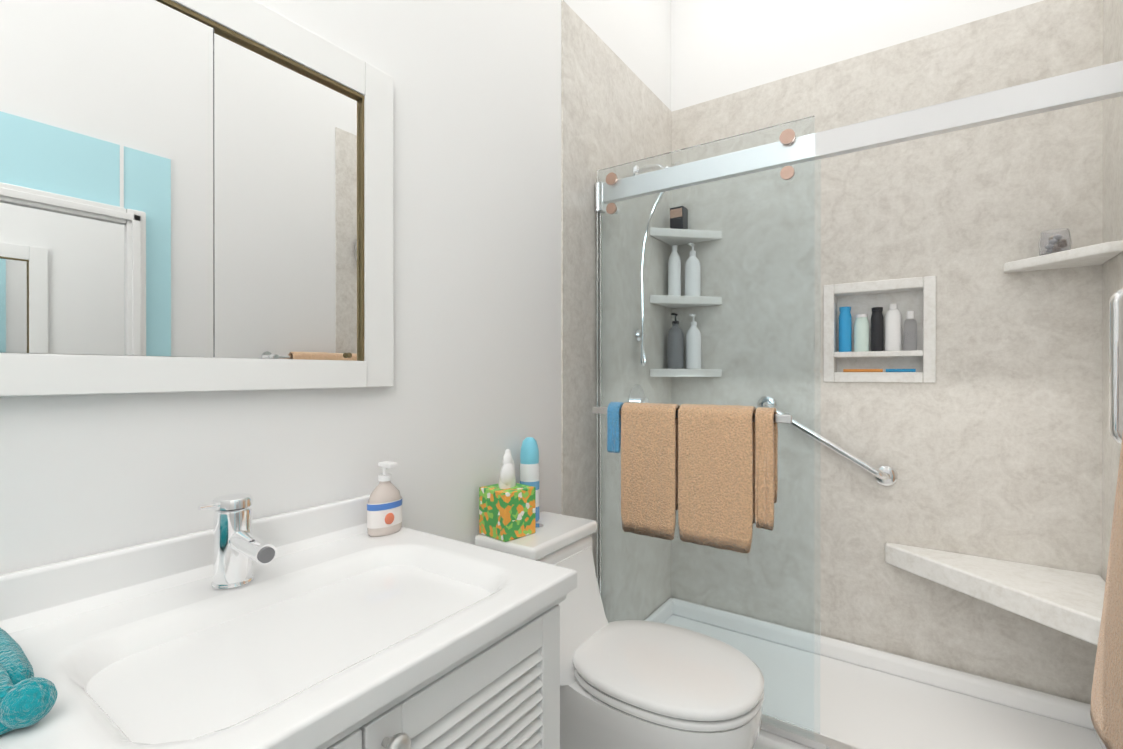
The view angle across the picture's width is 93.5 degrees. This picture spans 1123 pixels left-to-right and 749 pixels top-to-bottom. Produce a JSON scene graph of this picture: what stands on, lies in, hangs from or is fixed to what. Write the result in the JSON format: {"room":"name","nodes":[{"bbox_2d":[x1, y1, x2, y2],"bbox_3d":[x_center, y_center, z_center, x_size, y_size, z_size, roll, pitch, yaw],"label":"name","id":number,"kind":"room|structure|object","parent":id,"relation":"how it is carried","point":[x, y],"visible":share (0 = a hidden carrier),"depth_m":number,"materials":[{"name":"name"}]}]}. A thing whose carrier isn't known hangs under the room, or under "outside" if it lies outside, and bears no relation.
{"room":"bathroom","nodes":[
{"label":"bathroom","id":0,"kind":"room"},
{"bbox_2d":[0,0,670,574],"bbox_3d":[-0.440,-0.424,1.292,0.120,3.250,3.544,0,0,35],"label":"wall","id":1,"kind":"structure","parent":0,"point":[460,408],"depth_m":1.32,"materials":[{"name":"white paint"}]},
{"bbox_2d":[0,0,393,396],"bbox_3d":[-0.771,-0.329,0.682,0.027,0.717,1.325,0,0,35],"label":"mirror","id":2,"kind":"object","parent":1,"relation":"attached to","point":[191,185],"visible":1,"depth_m":0.89,"materials":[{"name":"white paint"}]},
{"bbox_2d":[561,0,671,577],"bbox_3d":[0.271,-0.046,2.211,0.006,2.490,0.945,0,0,35],"label":"stone wall","id":3,"kind":"structure","parent":0,"point":[615,110],"depth_m":1.94,"materials":[{"name":"beige stone"}]},
{"bbox_2d":[671,0,1042,110],"bbox_3d":[1.203,-1.671,2.225,1.520,0.760,0.136,0,0,35],"label":"wall","id":4,"kind":"structure","parent":0,"point":[720,48],"depth_m":2.31,"materials":[{"name":"white paint"}]},
{"bbox_2d":[672,0,1102,703],"bbox_3d":[1.202,-0.046,2.227,1.520,2.490,0.140,0,0,35],"label":"stone wall","id":5,"kind":"structure","parent":0,"point":[988,444],"depth_m":1.94,"materials":[{"name":"beige stone"}]},
{"bbox_2d":[821,435,897,485],"bbox_3d":[1.080,0.267,2.190,0.528,0.345,0.060,0,0,35],"label":"diagonal grab bar","id":6,"kind":"object","parent":5,"relation":"attached to","point":[884,475],"visible":0.44,"depth_m":2.08,"materials":[{"name":"silver metal"}]},
{"bbox_2d":[823,276,935,382],"bbox_3d":[1.280,-0.171,2.138,0.384,0.404,0.107,0,0,35],"label":"niche shelf","id":7,"kind":"object","parent":5,"relation":"attached to","point":[917,295],"visible":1,"depth_m":2.13,"materials":[{"name":"stone"}]},
{"bbox_2d":[839,307,851,351],"bbox_3d":[1.183,-0.187,2.203,0.048,0.187,0.048,0,0,35],"label":"bottle","id":8,"kind":"object","parent":7,"relation":"on","point":[845,330],"visible":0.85,"depth_m":2.18,"materials":[{"name":"blue plastic"}]},
{"bbox_2d":[854,314,868,351],"bbox_3d":[1.233,-0.170,2.169,0.054,0.152,0.043,0,0,35],"label":"bottle","id":9,"kind":"object","parent":7,"relation":"on","point":[861,333],"visible":0.85,"depth_m":2.15,"materials":[{"name":"white plastic"}]},
{"bbox_2d":[871,307,883,350],"bbox_3d":[1.278,-0.182,2.138,0.044,0.177,0.040,0,0,35],"label":"bottle","id":10,"kind":"object","parent":7,"relation":"on","point":[877,330],"visible":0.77,"depth_m":2.12,"materials":[{"name":"grey plastic"}]},
{"bbox_2d":[843,369,915,371],"bbox_3d":[1.276,-0.016,2.127,0.250,0.012,0.013,0,0,35],"label":"razor","id":11,"kind":"object","parent":7,"relation":"on","point":[879,370],"visible":1,"depth_m":2.12,"materials":[{"name":"orange plastic"}]},
{"bbox_2d":[885,304,901,350],"bbox_3d":[1.323,-0.187,2.107,0.056,0.187,0.039,0,0,35],"label":"bottle","id":12,"kind":"object","parent":7,"relation":"on","point":[893,329],"visible":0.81,"depth_m":2.09,"materials":[{"name":"white plastic"}]},
{"bbox_2d":[904,311,916,350],"bbox_3d":[1.370,-0.171,2.074,0.044,0.155,0.044,0,0,35],"label":"bottle","id":13,"kind":"object","parent":7,"relation":"on","point":[910,333],"visible":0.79,"depth_m":2.06,"materials":[{"name":"white plastic"}]},
{"bbox_2d":[885,543,1105,644],"bbox_3d":[1.390,0.699,1.712,0.607,0.078,0.492,0,0,35],"label":"shower seat","id":14,"kind":"object","parent":5,"relation":"attached to","point":[1067,602],"visible":0.88,"depth_m":1.69,"materials":[{"name":"stone"}]},
{"bbox_2d":[1003,240,1122,272],"bbox_3d":[1.606,-0.376,1.708,0.250,0.032,0.250,0,0,35],"label":"corner shelf","id":15,"kind":"object","parent":5,"relation":"attached to","point":[1096,254],"visible":1,"depth_m":1.68,"materials":[{"name":"stone"}]},
{"bbox_2d":[1039,228,1070,255],"bbox_3d":[1.637,-0.435,1.753,0.080,0.084,0.080,0,0,35],"label":"shell jar","id":16,"kind":"object","parent":15,"relation":"on","point":[1054,240],"visible":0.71,"depth_m":1.73,"materials":[{"name":"clear plastic"}]},
{"bbox_2d":[1102,0,1122,581],"bbox_3d":[1.545,-0.044,1.392,0.006,2.490,0.844,0,0,35],"label":"stone wall","id":17,"kind":"structure","parent":0,"point":[1112,276],"depth_m":1.67,"materials":[{"name":"beige stone"}]},
{"bbox_2d":[1109,288,1122,443],"bbox_3d":[1.526,-0.022,1.427,0.065,0.485,0.080,0,0,35],"label":"vertical grab bar","id":18,"kind":"object","parent":17,"relation":"attached to","point":[1116,366],"visible":0.96,"depth_m":1.43,"materials":[{"name":"silver metal"}]},
{"bbox_3d":[0.235,1.252,0.829,1.760,0.100,3.544,0,0,35],"label":"floor","id":19,"kind":"structure","parent":0,"visible":0},
{"bbox_2d":[0,495,576,748],"bbox_3d":[-0.591,0.737,0.482,0.550,0.932,1.435,0,0,35],"label":"bathroom vanity","id":20,"kind":"object","parent":19,"relation":"on","point":[334,625],"visible":1,"depth_m":0.74,"materials":[{"name":"white ceramic"}]},
{"bbox_2d":[0,628,57,734],"bbox_3d":[-0.737,0.320,0.430,0.304,0.045,0.427,0,0,35],"label":"hand towel","id":21,"kind":"object","parent":20,"relation":"on","point":[27,698],"visible":1,"depth_m":0.51,"materials":[{"name":"teal fabric"}]},
{"bbox_2d":[198,493,275,589],"bbox_3d":[-0.513,0.271,0.835,0.142,0.141,0.083,0,0,35],"label":"faucet","id":22,"kind":"object","parent":20,"relation":"on","point":[238,546],"visible":1,"depth_m":0.84,"materials":[{"name":"silver metal"}]},
{"bbox_2d":[367,461,401,536],"bbox_3d":[-0.380,0.265,1.140,0.056,0.152,0.082,0,0,35],"label":"soap dispenser","id":23,"kind":"object","parent":20,"relation":"on","point":[384,510],"visible":1,"depth_m":1.12,"materials":[{"name":"white plastic"}]},
{"bbox_2d":[475,511,763,748],"bbox_3d":[0.161,0.819,1.410,0.714,0.764,0.392,0,0,35],"label":"toilet","id":24,"kind":"object","parent":19,"relation":"on","point":[633,684],"visible":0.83,"depth_m":1.29,"materials":[{"name":"white ceramic"}]},
{"bbox_2d":[479,449,535,541],"bbox_3d":[-0.150,0.324,1.464,0.112,0.232,0.112,0,0,44],"label":"tissue box","id":25,"kind":"object","parent":24,"relation":"on","point":[507,507],"visible":1,"depth_m":1.43,"materials":[{"name":"multicoloured cardboard"}]},
{"bbox_2d":[520,437,538,520],"bbox_3d":[-0.097,0.315,1.601,0.060,0.250,0.060,0,0,35],"label":"air freshener","id":26,"kind":"object","parent":24,"relation":"on","point":[529,464],"visible":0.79,"depth_m":1.58,"materials":[{"name":"teal"}]},
{"bbox_2d":[753,635,1106,748],"bbox_3d":[0.937,1.143,1.847,1.504,0.111,0.787,0,0,35],"label":"shower pan","id":27,"kind":"object","parent":19,"relation":"on","point":[871,698],"visible":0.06,"depth_m":1.80,"materials":[{"name":"white plastic"}]},
{"bbox_2d":[593,60,1122,748],"bbox_3d":[0.740,0.169,1.558,1.505,1.861,0.111,0,0,35],"label":"shower door","id":28,"kind":"structure","parent":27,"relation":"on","point":[709,272],"depth_m":1.67,"materials":[{"name":"clear glass"}]},
{"bbox_2d":[621,402,679,539],"bbox_3d":[0.303,0.319,1.797,0.203,0.445,0.073,0,0,35],"label":"towel","id":29,"kind":"object","parent":28,"relation":"hanging from","point":[649,469],"visible":0.98,"depth_m":1.77,"materials":[{"name":"brown fabric"}]},
{"bbox_2d":[678,404,755,552],"bbox_3d":[0.490,0.317,1.667,0.238,0.443,0.078,0,0,35],"label":"towel","id":30,"kind":"object","parent":28,"relation":"hanging from","point":[716,476],"visible":0.96,"depth_m":1.63,"materials":[{"name":"brown fabric"}]},
{"bbox_2d":[755,407,777,529],"bbox_3d":[0.614,0.277,1.582,0.056,0.358,0.070,0,0,35],"label":"towel","id":31,"kind":"object","parent":28,"relation":"hanging from","point":[766,457],"visible":0.94,"depth_m":1.56,"materials":[{"name":"brown fabric"}]},
{"bbox_3d":[1.209,-0.078,0.978,0.088,0.052,0.536,0,0,35],"label":"towel bar","id":32,"kind":"object","parent":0,"visible":0},
{"bbox_2d":[607,402,623,452],"bbox_3d":[0.196,0.185,1.870,0.051,0.176,0.072,0,0,35],"label":"cloth","id":33,"kind":"object","parent":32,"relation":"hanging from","point":[613,429],"visible":0.83,"depth_m":1.84,"materials":[{"name":"blue fabric"}]},
{"bbox_2d":[1090,435,1122,748],"bbox_3d":[1.245,0.391,1.107,0.099,0.998,0.591,0,0,35],"label":"bath towel","id":34,"kind":"object","parent":32,"relation":"hanging from","point":[1106,711],"visible":1,"depth_m":1.22,"materials":[{"name":"brown fabric"}]}
]}

